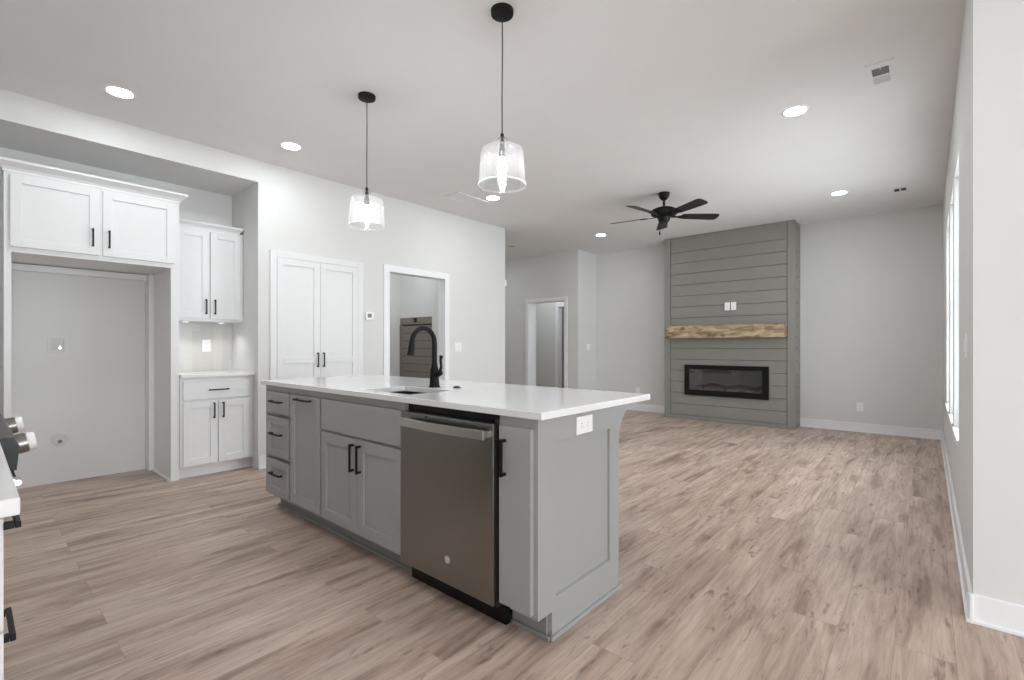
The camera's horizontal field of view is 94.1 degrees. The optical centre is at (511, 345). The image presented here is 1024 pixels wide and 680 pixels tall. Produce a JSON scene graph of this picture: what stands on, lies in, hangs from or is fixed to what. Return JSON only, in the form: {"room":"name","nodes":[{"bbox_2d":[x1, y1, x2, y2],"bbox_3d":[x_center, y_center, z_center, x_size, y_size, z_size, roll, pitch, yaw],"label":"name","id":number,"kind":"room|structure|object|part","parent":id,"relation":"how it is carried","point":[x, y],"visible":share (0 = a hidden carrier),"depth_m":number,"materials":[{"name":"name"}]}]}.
{"room":"open-plan kitchen","nodes":[
{"label":"open-plan kitchen","id":0,"kind":"room"},
{"bbox_2d":[0,147,231,488],"bbox_3d":[-3.768,-0.190,4.154,0.300,2.707,2.550,0,0,41],"label":"wall","id":1,"kind":"structure","parent":0,"point":[93,392],"depth_m":4.17,"materials":[{"name":"paint"}]},
{"bbox_2d":[48,337,65,352],"bbox_3d":[-3.861,-0.009,4.046,0.021,0.135,0.115,0,0,41],"label":"outlet","id":2,"kind":"object","parent":1,"relation":"attached to","point":[55,344],"visible":1,"depth_m":4.05,"materials":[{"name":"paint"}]},
{"bbox_3d":[-3.869,-0.009,4.052,0.001,0.101,0.081,0,0,41],"label":"plate","id":3,"kind":"part","parent":2,"relation":"part of","materials":[{"name":"grey plastic"}]},
{"bbox_2d":[50,432,69,445],"bbox_3d":[-3.851,0.795,4.060,0.018,0.124,0.124,0,0,41],"label":"outlet","id":4,"kind":"object","parent":1,"relation":"attached to","point":[58,438],"visible":1,"depth_m":4.06,"materials":[{"name":"paint"}]},
{"bbox_2d":[179,322,231,371],"bbox_3d":[-3.085,0.011,4.699,0.012,0.477,0.593,0,0,41],"label":"backsplash","id":5,"kind":"structure","parent":1,"relation":"attached to","point":[191,334],"depth_m":4.73,"materials":[{"name":"tile"}]},
{"bbox_2d":[202,340,210,351],"bbox_3d":[-3.039,-0.001,4.739,0.007,0.120,0.075,0,0,41],"label":"outlet plate","id":6,"kind":"object","parent":5,"relation":"attached to","point":[206,344],"visible":1,"depth_m":4.74,"materials":[{"name":"white plastic"}]},
{"bbox_2d":[179,218,243,322],"bbox_3d":[-2.958,-0.691,4.588,0.349,0.920,0.593,0,0,41],"label":"upper cabinet","id":7,"kind":"object","parent":1,"relation":"attached to","point":[210,255],"visible":0.88,"depth_m":4.50,"materials":[{"name":"white wood"}]},
{"bbox_3d":[-2.945,-0.665,4.398,0.020,0.818,0.260,0,0,41],"label":"door","id":8,"kind":"part","parent":7,"relation":"part of","materials":[{"name":"white wood"}]},
{"bbox_3d":[-2.859,-0.366,4.459,0.030,0.140,0.011,0,0,41],"label":"handle","id":9,"kind":"part","parent":7,"relation":"part of","materials":[{"name":"black metal"}]},
{"bbox_3d":[-2.963,-1.115,4.591,0.337,0.072,0.592,0,0,41],"label":"crown molding","id":10,"kind":"part","parent":7,"relation":"part of","materials":[{"name":"white wood"}]},
{"bbox_3d":[-2.766,-0.665,4.603,0.020,0.818,0.260,0,0,41],"label":"door","id":11,"kind":"part","parent":7,"relation":"part of","materials":[{"name":"white wood"}]},
{"bbox_2d":[0,89,257,195],"bbox_3d":[-3.555,-1.645,3.890,0.968,0.205,2.432,0,0,41],"label":"wall","id":12,"kind":"structure","parent":0,"point":[31,125],"depth_m":3.82,"materials":[{"name":"paint"}]},
{"bbox_2d":[232,185,252,466],"bbox_3d":[-2.650,-0.292,4.792,0.548,2.912,0.118,0,0,41],"label":"wall","id":13,"kind":"structure","parent":0,"point":[242,202],"depth_m":4.69,"materials":[{"name":"paint"}]},
{"bbox_2d":[390,274,437,375],"bbox_3d":[-1.741,-0.292,6.671,1.648,2.912,2.570,0,0,41],"label":"wall","id":14,"kind":"structure","parent":0,"point":[410,297],"depth_m":7.54,"materials":[{"name":"paint"}]},
{"bbox_2d":[400,316,431,377],"bbox_3d":[-1.482,0.361,7.109,1.220,1.605,0.470,0,0,41],"label":"panel","id":15,"kind":"object","parent":14,"relation":"attached to","point":[418,365],"visible":0.32,"depth_m":7.39,"materials":[{"name":"paint"}]},
{"bbox_3d":[-1.786,0.414,7.659,0.038,1.500,0.024,0,0,41],"label":"trim","id":16,"kind":"part","parent":15,"relation":"part of","materials":[{"name":"paint"}]},
{"bbox_3d":[-1.333,-0.389,7.265,1.202,0.105,0.024,0,0,41],"label":"hook rail","id":17,"kind":"part","parent":15,"relation":"part of","materials":[{"name":"paint"}]},
{"bbox_2d":[253,160,595,468],"bbox_3d":[-0.864,-0.292,8.788,3.348,2.912,8.488,0,0,41],"label":"wall","id":18,"kind":"structure","parent":0,"point":[294,211],"depth_m":6.18,"materials":[{"name":"paint"}]},
{"bbox_2d":[258,455,265,469],"bbox_3d":[-1.230,1.103,5.802,0.024,0.122,3.506,0,0,41],"label":"baseboard","id":19,"kind":"structure","parent":18,"relation":"attached to","point":[261,459],"depth_m":4.50,"materials":[{"name":"white wood"}]},
{"bbox_2d":[270,249,362,379],"bbox_3d":[-1.978,0.121,4.923,0.052,2.085,0.993,0,0,41],"label":"pantry cabinet","id":20,"kind":"object","parent":18,"relation":"attached to","point":[316,302],"visible":0.61,"depth_m":4.88,"materials":[{"name":"white wood"}]},
{"bbox_3d":[-2.132,0.101,4.769,0.022,1.918,0.432,0,0,41],"label":"door","id":21,"kind":"part","parent":20,"relation":"part of","materials":[{"name":"white wood"}]},
{"bbox_3d":[-1.846,0.101,5.097,0.022,1.918,0.431,0,0,41],"label":"door","id":22,"kind":"part","parent":20,"relation":"part of","materials":[{"name":"white wood"}]},
{"bbox_2d":[365,312,373,319],"bbox_3d":[-1.605,-0.334,5.372,0.024,0.085,0.100,0,0,41],"label":"thermostat","id":23,"kind":"object","parent":18,"relation":"attached to","point":[368,315],"visible":1,"depth_m":5.36,"materials":[{"name":"white plastic"}]},
{"bbox_2d":[383,264,449,379],"bbox_3d":[-1.200,0.109,5.932,0.138,2.110,1.004,0,0,41],"label":"door frame","id":24,"kind":"structure","parent":18,"relation":"in","point":[443,279],"depth_m":6.15,"materials":[{"name":"white wood"}]},
{"bbox_2d":[455,343,460,351],"bbox_3d":[-0.723,0.017,6.394,0.011,0.120,0.120,0,0,41],"label":"light switch","id":25,"kind":"object","parent":18,"relation":"attached to","point":[457,345],"visible":1,"depth_m":6.39,"materials":[{"name":"white plastic"}]},
{"bbox_2d":[525,296,567,387],"bbox_3d":[0.724,0.125,9.200,0.996,2.078,0.258,0,0,41],"label":"door frame","id":26,"kind":"structure","parent":18,"relation":"in","point":[530,304],"depth_m":9.41,"materials":[{"name":"white wood"}]},
{"bbox_2d":[555,303,563,387],"bbox_3d":[1.366,0.112,10.286,0.970,2.105,0.138,0,0,41],"label":"door","id":27,"kind":"structure","parent":18,"relation":"in","point":[558,306],"depth_m":10.53,"materials":[{"name":"white wood"}]},
{"bbox_2d":[0,0,964,260],"bbox_3d":[1.084,-1.808,3.831,13.800,0.120,14.000,0,0,41],"label":"ceiling","id":28,"kind":"structure","parent":0,"point":[609,106],"depth_m":3.28,"materials":[{"name":"paint"}]},
{"bbox_2d":[102,85,136,98],"bbox_3d":[-2.702,-1.746,3.284,0.184,0.004,0.184,0,0,41],"label":"recessed light","id":29,"kind":"object","parent":28,"relation":"in","point":[117,91],"visible":1,"depth_m":3.28,"materials":[{"name":"white plastic"}]},
{"bbox_2d":[279,141,301,149],"bbox_3d":[-1.933,-1.746,4.169,0.184,0.004,0.184,0,0,41],"label":"recessed light","id":30,"kind":"object","parent":28,"relation":"in","point":[287,145],"visible":1,"depth_m":4.15,"materials":[{"name":"white plastic"}]},
{"bbox_2d":[348,91,385,229],"bbox_3d":[-1.015,-1.292,3.333,0.254,0.912,0.254,0,0,41],"label":"pendant light","id":31,"kind":"object","parent":28,"relation":"hanging from","point":[366,97],"visible":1,"depth_m":3.32,"materials":[{"name":"black metal"}]},
{"bbox_2d":[364,187,368,205],"bbox_3d":[-1.015,-1.044,3.333,0.034,0.127,0.034,0,0,41],"label":"socket","id":32,"kind":"object","parent":31,"relation":"attached to","point":[366,200],"depth_m":3.32,"materials":[{"name":"black metal"}]},
{"bbox_3d":[-1.015,-1.410,3.332,0.009,0.624,0.006,0,0,41],"label":"cord","id":33,"kind":"part","parent":31,"relation":"part of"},
{"bbox_3d":[-1.015,-0.914,3.333,0.047,0.140,0.047,0,0,41],"label":"bulb","id":34,"kind":"part","parent":31,"relation":"part of","materials":[{"name":"white glass"}]},
{"bbox_2d":[444,192,489,206],"bbox_3d":[-0.534,-1.742,5.680,0.250,0.009,0.520,0,0,41],"label":"ceiling vent","id":35,"kind":"object","parent":28,"relation":"in","point":[457,196],"visible":1,"depth_m":5.67,"materials":[{"name":"metal"}]},
{"bbox_2d":[485,196,500,199],"bbox_3d":[-0.225,-1.746,5.636,0.184,0.004,0.184,0,0,41],"label":"recessed light","id":36,"kind":"object","parent":28,"relation":"in","point":[487,197],"visible":1,"depth_m":5.63,"materials":[{"name":"white plastic"}]},
{"bbox_2d":[478,2,526,191],"bbox_3d":[-0.051,-1.292,2.486,0.254,0.912,0.254,0,0,41],"label":"pendant light","id":37,"kind":"object","parent":28,"relation":"hanging from","point":[502,12],"visible":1,"depth_m":2.48,"materials":[{"name":"black metal"}]},
{"bbox_2d":[499,133,504,157],"bbox_3d":[-0.051,-1.044,2.486,0.034,0.127,0.034,0,0,41],"label":"socket","id":38,"kind":"object","parent":37,"relation":"attached to","point":[502,142],"depth_m":2.47,"materials":[{"name":"black metal"}]},
{"bbox_3d":[-0.051,-1.410,2.485,0.009,0.624,0.006,0,0,41],"label":"cord","id":39,"kind":"part","parent":37,"relation":"part of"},
{"bbox_3d":[-0.051,-0.914,2.486,0.047,0.140,0.047,0,0,41],"label":"bulb","id":40,"kind":"part","parent":37,"relation":"part of","materials":[{"name":"white glass"}]},
{"bbox_2d":[611,191,718,234],"bbox_3d":[1.705,-1.504,5.454,1.204,0.487,1.210,0,0,41],"label":"ceiling fan","id":41,"kind":"object","parent":28,"relation":"hanging from","point":[663,213],"visible":1,"depth_m":5.39,"materials":[{"name":"black metal"}]},
{"bbox_3d":[1.390,-1.484,5.679,0.432,0.037,0.133,0,0,33],"label":"blade","id":42,"kind":"part","parent":41,"relation":"part of","materials":[{"name":"black wood"}]},
{"bbox_3d":[1.415,-1.484,5.191,0.432,0.037,0.133,0,0,-39],"label":"blade","id":43,"kind":"part","parent":41,"relation":"part of","materials":[{"name":"black wood"}]},
{"bbox_3d":[1.847,-1.484,5.854,0.133,0.037,0.432,0,0,15],"label":"blade","id":44,"kind":"part","parent":41,"relation":"part of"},
{"bbox_3d":[1.887,-1.484,5.063,0.133,0.037,0.432,0,0,-21],"label":"blade","id":45,"kind":"part","parent":41,"relation":"part of","materials":[{"name":"black wood"}]},
{"bbox_3d":[2.154,-1.484,5.473,0.432,0.037,0.133,0,0,-3],"label":"blade","id":46,"kind":"part","parent":41,"relation":"part of","materials":[{"name":"black wood"}]},
{"bbox_2d":[781,105,809,116],"bbox_3d":[2.108,-1.746,3.549,0.184,0.004,0.184,0,0,41],"label":"recessed light","id":47,"kind":"object","parent":28,"relation":"in","point":[796,110],"visible":1,"depth_m":3.54,"materials":[{"name":"white plastic"}]},
{"bbox_2d":[829,190,848,195],"bbox_3d":[3.742,-1.746,5.454,0.184,0.004,0.184,0,0,41],"label":"recessed light","id":48,"kind":"object","parent":28,"relation":"in","point":[836,193],"visible":1,"depth_m":5.46,"materials":[{"name":"white plastic"}]},
{"bbox_2d":[865,58,896,89],"bbox_3d":[2.379,-1.744,3.067,0.145,0.006,0.350,0,0,41],"label":"ceiling vent","id":49,"kind":"object","parent":28,"relation":"in","point":[880,74],"visible":1,"depth_m":3.05,"materials":[{"name":"metal"}]},
{"bbox_2d":[892,186,907,192],"bbox_3d":[4.335,-1.744,5.322,0.130,0.006,0.160,0,0,41],"label":"ceiling vent","id":50,"kind":"object","parent":28,"relation":"in","point":[900,189],"visible":1,"depth_m":5.32,"materials":[{"name":"metal"}]},
{"bbox_2d":[3,410,1023,679],"bbox_3d":[1.084,1.224,3.831,13.800,0.120,14.000,0,0,41],"label":"floor","id":51,"kind":"structure","parent":0,"point":[747,552],"depth_m":2.31,"materials":[{"name":"wood"}]},
{"bbox_2d":[0,515,20,679],"bbox_3d":[-1.321,0.722,0.781,0.718,0.884,0.682,0,0,41],"label":"base cabinet","id":52,"kind":"object","parent":51,"relation":"on","point":[4,638],"visible":0.8,"depth_m":0.79,"materials":[{"name":"white wood"}]},
{"bbox_3d":[-1.116,0.622,1.014,0.700,0.285,0.022,0,0,41],"label":"drawer","id":53,"kind":"part","parent":52,"relation":"part of","materials":[{"name":"white wood"}]},
{"bbox_3d":[-1.116,0.381,1.014,0.700,0.186,0.022,0,0,41],"label":"drawer","id":54,"kind":"part","parent":52,"relation":"part of","materials":[{"name":"white wood"}]},
{"bbox_3d":[-0.899,0.496,0.849,0.130,0.011,0.016,0,0,41],"label":"handle","id":55,"kind":"part","parent":52,"relation":"part of","materials":[{"name":"black metal"}]},
{"bbox_2d":[0,444,20,517],"bbox_3d":[-1.313,0.265,0.773,0.741,0.029,0.680,0,0,41],"label":"countertop","id":56,"kind":"structure","parent":52,"relation":"on","point":[10,501],"depth_m":0.81,"materials":[{"name":"white stone"}]},
{"bbox_3d":[-0.889,0.300,0.844,0.150,0.011,0.020,0,0,41],"label":"handle","id":57,"kind":"part","parent":52,"relation":"part of","materials":[{"name":"black metal"}]},
{"bbox_2d":[0,413,36,485],"bbox_3d":[-1.849,0.659,1.309,0.764,0.890,0.743,0,0,41],"label":"range","id":58,"kind":"object","parent":51,"relation":"on","point":[12,444],"visible":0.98,"depth_m":1.40,"materials":[{"name":"silver metal"}]},
{"bbox_3d":[-1.660,0.293,1.526,0.764,0.092,0.077,0,0,41],"label":"control panel","id":59,"kind":"part","parent":58,"relation":"part of","materials":[{"name":"metal"}]},
{"bbox_3d":[-1.817,0.293,1.721,0.068,0.068,0.048,0,0,41],"label":"knob","id":60,"kind":"part","parent":58,"relation":"part of","materials":[{"name":"silver metal"}]},
{"bbox_3d":[-1.640,0.374,1.526,0.734,0.020,0.060,0,0,41],"label":"handle","id":61,"kind":"part","parent":58,"relation":"part of","materials":[{"name":"silver metal"}]},
{"bbox_3d":[-1.462,0.293,1.412,0.068,0.068,0.048,0,0,41],"label":"knob","id":62,"kind":"part","parent":58,"relation":"part of","materials":[{"name":"silver metal"}]},
{"bbox_2d":[0,156,188,481],"bbox_3d":[-3.465,-0.072,3.945,0.749,2.473,1.151,0,0,41],"label":"refrigerator surround","id":63,"kind":"object","parent":51,"relation":"on","point":[49,215],"visible":0.99,"depth_m":3.81,"materials":[{"name":"white wood"}]},
{"bbox_3d":[-3.816,0.249,3.585,0.694,1.830,0.038,0,0,41],"label":"panel","id":64,"kind":"part","parent":63,"relation":"part of","materials":[{"name":"white wood"}]},
{"bbox_3d":[-3.381,-0.959,3.540,0.020,0.510,0.479,0,0,41],"label":"door","id":65,"kind":"part","parent":63,"relation":"part of","materials":[{"name":"white wood"}]},
{"bbox_3d":[-3.231,-0.836,3.675,0.030,0.140,0.011,0,0,41],"label":"handle","id":66,"kind":"part","parent":63,"relation":"part of","materials":[{"name":"black metal"}]},
{"bbox_3d":[-3.405,-1.270,3.892,0.589,0.078,1.151,0,0,41],"label":"crown molding","id":67,"kind":"part","parent":63,"relation":"part of","materials":[{"name":"white wood"}]},
{"bbox_3d":[-3.167,-0.836,3.749,0.030,0.140,0.011,0,0,41],"label":"handle","id":68,"kind":"part","parent":63,"relation":"part of","materials":[{"name":"black metal"}]},
{"bbox_3d":[-3.054,-0.959,3.915,0.020,0.510,0.473,0,0,41],"label":"door","id":69,"kind":"part","parent":63,"relation":"part of","materials":[{"name":"white wood"}]},
{"bbox_3d":[-3.145,1.154,4.264,0.535,0.020,0.018,0,0,41],"label":"shoe molding","id":70,"kind":"part","parent":63,"relation":"part of","materials":[{"name":"white wood"}]},
{"bbox_3d":[-3.164,0.249,4.333,0.694,1.830,0.060,0,0,41],"label":"panel","id":71,"kind":"part","parent":63,"relation":"part of","materials":[{"name":"white wood"}]},
{"bbox_2d":[179,375,252,478],"bbox_3d":[-2.863,0.722,4.505,0.601,0.884,0.593,0,0,41],"label":"base cabinet","id":72,"kind":"object","parent":51,"relation":"on","point":[216,413],"visible":0.94,"depth_m":4.31,"materials":[{"name":"white wood"}]},
{"bbox_3d":[-2.762,0.770,4.225,0.020,0.557,0.264,0,0,41],"label":"door","id":73,"kind":"part","parent":72,"relation":"part of","materials":[{"name":"white wood"}]},
{"bbox_3d":[-2.676,0.579,4.286,0.030,0.140,0.011,0,0,41],"label":"handle","id":74,"kind":"part","parent":72,"relation":"part of","materials":[{"name":"black metal"}]},
{"bbox_3d":[-2.672,0.394,4.328,0.020,0.160,0.537,0,0,41],"label":"drawer","id":75,"kind":"part","parent":72,"relation":"part of","materials":[{"name":"white wood"}]},
{"bbox_2d":[179,370,254,377],"bbox_3d":[-2.867,0.265,4.509,0.589,0.029,0.593,0,0,41],"label":"countertop","id":76,"kind":"structure","parent":72,"relation":"on","point":[191,374],"depth_m":4.38,"materials":[{"name":"white stone"}]},
{"bbox_3d":[-2.627,0.579,4.341,0.030,0.140,0.011,0,0,41],"label":"handle","id":77,"kind":"part","parent":72,"relation":"part of","materials":[{"name":"black metal"}]},
{"bbox_3d":[-2.582,0.770,4.431,0.020,0.557,0.263,0,0,41],"label":"door","id":78,"kind":"part","parent":72,"relation":"part of","materials":[{"name":"white wood"}]},
{"bbox_2d":[266,385,632,641],"bbox_3d":[-0.596,0.722,2.914,2.512,0.884,0.840,0,0,41],"label":"kitchen island","id":79,"kind":"object","parent":51,"relation":"on","point":[333,461],"visible":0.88,"depth_m":2.23,"materials":[{"name":"grey paint"}]},
{"bbox_3d":[-1.631,0.886,3.280,0.170,0.011,0.030,0,0,41],"label":"handle","id":80,"kind":"part","parent":79,"relation":"part of","materials":[{"name":"black metal"}]},
{"bbox_3d":[-1.631,0.609,3.280,0.170,0.011,0.030,0,0,41],"label":"handle","id":81,"kind":"part","parent":79,"relation":"part of","materials":[{"name":"black metal"}]},
{"bbox_3d":[-1.631,0.386,3.280,0.170,0.011,0.030,0,0,41],"label":"handle","id":82,"kind":"part","parent":79,"relation":"part of","materials":[{"name":"black metal"}]},
{"bbox_3d":[-1.615,0.912,3.299,0.337,0.236,0.020,0,0,41],"label":"drawer","id":83,"kind":"part","parent":79,"relation":"part of","materials":[{"name":"grey paint"}]},
{"bbox_3d":[-1.615,0.630,3.299,0.337,0.271,0.020,0,0,41],"label":"drawer","id":84,"kind":"part","parent":79,"relation":"part of","materials":[{"name":"grey paint"}]},
{"bbox_3d":[-1.615,0.393,3.299,0.337,0.144,0.020,0,0,41],"label":"drawer","id":85,"kind":"part","parent":79,"relation":"part of","materials":[{"name":"grey paint"}]},
{"bbox_3d":[-1.332,0.346,3.019,0.200,0.011,0.030,0,0,41],"label":"handle","id":86,"kind":"part","parent":79,"relation":"part of","materials":[{"name":"black metal"}]},
{"bbox_3d":[-1.316,0.675,3.037,0.398,0.708,0.020,0,0,41],"label":"pull out door","id":87,"kind":"part","parent":79,"relation":"part of","materials":[{"name":"grey paint"}]},
{"bbox_3d":[-0.999,0.775,2.761,0.397,0.518,0.020,0,0,41],"label":"door","id":88,"kind":"part","parent":79,"relation":"part of","materials":[{"name":"grey paint"}]},
{"bbox_3d":[-0.889,0.619,2.632,0.011,0.155,0.030,0,0,41],"label":"handle","id":89,"kind":"part","parent":79,"relation":"part of","materials":[{"name":"black metal"}]},
{"bbox_3d":[-0.836,0.619,2.587,0.011,0.155,0.030,0,0,41],"label":"handle","id":90,"kind":"part","parent":79,"relation":"part of","materials":[{"name":"black metal"}]},
{"bbox_3d":[-0.846,0.412,2.628,0.802,0.180,0.020,0,0,41],"label":"false drawer","id":91,"kind":"part","parent":79,"relation":"part of","materials":[{"name":"grey paint"}]},
{"bbox_3d":[-0.694,0.775,2.495,0.397,0.518,0.020,0,0,41],"label":"door","id":92,"kind":"part","parent":79,"relation":"part of","materials":[{"name":"grey paint"}]},
{"bbox_2d":[400,404,509,624],"bbox_3d":[-0.126,0.722,2.345,0.635,0.876,0.670,0,0,41],"label":"dishwasher","id":93,"kind":"object","parent":79,"relation":"in","point":[450,457],"visible":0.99,"depth_m":2.10,"materials":[{"name":"silver metal"}]},
{"bbox_3d":[-0.321,0.362,2.107,0.563,0.038,0.056,0,0,41],"label":"handle","id":94,"kind":"part","parent":93,"relation":"part of","materials":[{"name":"metal"}]},
{"bbox_3d":[-0.256,1.105,2.196,0.634,0.111,0.025,0,0,41],"label":"kick plate","id":95,"kind":"part","parent":93,"relation":"part of","materials":[{"name":"black metal"}]},
{"bbox_2d":[261,375,649,420],"bbox_3d":[-0.552,0.265,2.964,2.563,0.029,0.927,0,0,41],"label":"island countertop","id":96,"kind":"structure","parent":79,"relation":"on","point":[540,403],"depth_m":2.50,"materials":[{"name":"white stone"}]},
{"bbox_2d":[391,391,421,394],"bbox_3d":[-0.593,0.377,2.702,0.475,0.194,0.325,0,0,41],"label":"sink","id":97,"kind":"object","parent":96,"relation":"in","point":[400,392],"visible":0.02,"depth_m":2.92,"materials":[{"name":"metal"}]},
{"bbox_2d":[407,326,442,386],"bbox_3d":[-0.513,0.066,2.818,0.101,0.368,0.233,0,0,41],"label":"faucet","id":98,"kind":"object","parent":96,"relation":"on","point":[435,373],"visible":1,"depth_m":2.86,"materials":[{"name":"black metal"}]},
{"bbox_3d":[-0.525,0.003,2.829,0.031,0.242,0.196,0,0,41],"label":"spout","id":99,"kind":"part","parent":98,"relation":"part of","materials":[{"name":"black metal"}]},
{"bbox_3d":[-0.442,0.126,2.867,0.059,0.139,0.038,0,0,41],"label":"lever","id":100,"kind":"part","parent":98,"relation":"part of","materials":[{"name":"black metal"}]},
{"bbox_3d":[-0.037,0.444,1.890,0.011,0.150,0.030,0,0,41],"label":"handle","id":101,"kind":"part","parent":79,"relation":"part of","materials":[{"name":"black metal"}]},
{"bbox_3d":[0.015,0.678,1.877,0.164,0.714,0.020,0,0,41],"label":"narrow door","id":102,"kind":"part","parent":79,"relation":"part of","materials":[{"name":"grey paint"}]},
{"bbox_3d":[0.355,0.722,2.118,0.032,0.884,0.790,0,0,41],"label":"panel","id":103,"kind":"part","parent":79,"relation":"part of","materials":[{"name":"grey paint"}]},
{"bbox_2d":[576,414,592,434],"bbox_3d":[0.313,0.340,2.058,0.007,0.075,0.125,0,0,41],"label":"outlet plate","id":104,"kind":"object","parent":79,"relation":"attached to","point":[584,424],"visible":1,"depth_m":2.05,"materials":[{"name":"white plastic"}]},
{"bbox_2d":[665,220,799,429],"bbox_3d":[3.334,-0.292,7.351,1.869,2.910,0.385,0,0,41],"label":"fireplace surround","id":105,"kind":"object","parent":51,"relation":"on","point":[756,268],"visible":0.94,"depth_m":7.09,"materials":[{"name":"grey paint"}]},
{"bbox_3d":[2.547,-0.292,7.801,0.092,2.906,0.030,0,0,41],"label":"corner trim","id":106,"kind":"part","parent":105,"relation":"part of","materials":[{"name":"grey paint"}]},
{"bbox_2d":[666,323,786,337],"bbox_3d":[3.147,-0.216,7.133,1.670,0.190,0.210,0,0,41],"label":"mantel shelf","id":107,"kind":"object","parent":105,"relation":"attached to","point":[769,329],"visible":1,"depth_m":6.97,"materials":[{"name":"brown wood"}]},
{"bbox_2d":[685,364,768,399],"bbox_3d":[3.302,0.536,7.301,1.208,0.476,0.312,0,0,41],"label":"electric fireplace","id":108,"kind":"object","parent":105,"relation":"in","point":[746,382],"visible":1,"depth_m":7.29,"materials":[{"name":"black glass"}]},
{"bbox_2d":[725,302,729,309],"bbox_3d":[3.234,-0.593,7.162,0.075,0.120,0.007,0,0,41],"label":"outlet plate","id":109,"kind":"object","parent":105,"relation":"attached to","point":[727,304],"visible":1,"depth_m":7.16,"materials":[{"name":"white plastic"}]},
{"bbox_3d":[3.213,-1.729,7.212,1.685,0.032,0.010,0,0,41],"label":"trim","id":110,"kind":"part","parent":105,"relation":"part of","materials":[{"name":"grey paint"}]},
{"bbox_3d":[3.213,1.137,7.212,1.685,0.046,0.010,0,0,41],"label":"trim","id":111,"kind":"part","parent":105,"relation":"part of","materials":[{"name":"grey paint"}]},
{"bbox_2d":[731,302,735,309],"bbox_3d":[3.303,-0.593,7.103,0.075,0.120,0.006,0,0,41],"label":"outlet plate","id":112,"kind":"object","parent":105,"relation":"attached to","point":[733,304],"visible":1,"depth_m":7.10,"materials":[{"name":"white plastic"}]},
{"bbox_3d":[3.887,-0.292,6.633,0.092,2.906,0.030,0,0,41],"label":"corner trim","id":113,"kind":"part","parent":105,"relation":"part of","materials":[{"name":"grey paint"}]},
{"bbox_2d":[596,204,942,429],"bbox_3d":[3.557,-0.292,7.492,5.075,2.912,0.120,0,0,41],"label":"wall","id":114,"kind":"structure","parent":0,"point":[871,290],"depth_m":6.51,"materials":[{"name":"paint"}]},
{"bbox_2d":[627,404,941,439],"bbox_3d":[3.454,1.103,7.486,4.921,0.122,0.024,0,0,41],"label":"baseboard","id":115,"kind":"structure","parent":114,"relation":"attached to","point":[812,423],"depth_m":6.41,"materials":[{"name":"white wood"}]},
{"bbox_2d":[857,402,862,411],"bbox_3d":[4.689,0.825,6.421,0.075,0.120,0.007,0,0,41],"label":"outlet plate","id":116,"kind":"object","parent":114,"relation":"attached to","point":[859,405],"visible":1,"depth_m":6.42,"materials":[{"name":"white plastic"}]},
{"bbox_2d":[971,0,972,590],"bbox_3d":[3.822,-0.292,0.470,4.855,2.912,0.148,0,0,41],"label":"wall","id":117,"kind":"structure","parent":0,"point":[971,0],"depth_m":2.08,"materials":[{"name":"paint"}]},
{"bbox_2d":[967,592,1023,637],"bbox_3d":[3.758,1.103,0.412,4.875,0.122,0.024,0,0,41],"label":"baseboard","id":118,"kind":"structure","parent":117,"relation":"attached to","point":[999,615],"depth_m":1.95,"materials":[{"name":"white wood"}]},
{"bbox_2d":[943,0,1023,605],"bbox_3d":[3.686,-0.292,3.894,0.150,2.912,5.135,0,0,41],"label":"wall","id":119,"kind":"structure","parent":0,"point":[998,25],"depth_m":1.97,"materials":[{"name":"paint"}]},
{"bbox_2d":[945,403,948,413],"bbox_3d":[4.157,-0.296,4.481,0.112,1.800,0.800,0,0,41],"label":"window sill","id":120,"kind":"structure","parent":119,"relation":"in","point":[946,404],"depth_m":4.46,"materials":[{"name":"white wood"}]},
{"bbox_2d":[948,414,952,426],"bbox_3d":[3.540,-0.296,3.773,0.112,1.800,0.680,0,0,41],"label":"window sill","id":121,"kind":"structure","parent":119,"relation":"in","point":[950,416],"depth_m":3.81,"materials":[{"name":"white wood"}]},
{"bbox_2d":[952,426,958,444],"bbox_3d":[2.975,-0.296,3.125,0.112,1.800,0.680,0,0,41],"label":"window sill","id":122,"kind":"structure","parent":119,"relation":"in","point":[955,430],"depth_m":3.14,"materials":[{"name":"white wood"}]},
{"bbox_2d":[940,430,972,623],"bbox_3d":[3.613,1.103,3.942,0.024,0.122,5.159,0,0,41],"label":"baseboard","id":123,"kind":"structure","parent":119,"relation":"attached to","point":[964,575],"depth_m":2.61,"materials":[{"name":"white wood"}]},
{"bbox_2d":[964,332,966,356],"bbox_3d":[2.208,-0.004,2.320,0.011,0.120,0.075,0,0,41],"label":"light switch","id":124,"kind":"object","parent":119,"relation":"attached to","point":[965,338],"visible":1,"depth_m":2.31,"materials":[{"name":"white plastic"}]},
{"bbox_3d":[2.210,-0.004,2.319,0.006,0.120,0.075,0,0,41],"label":"plate","id":125,"kind":"part","parent":124,"relation":"part of","materials":[{"name":"white plastic"}]}
]}

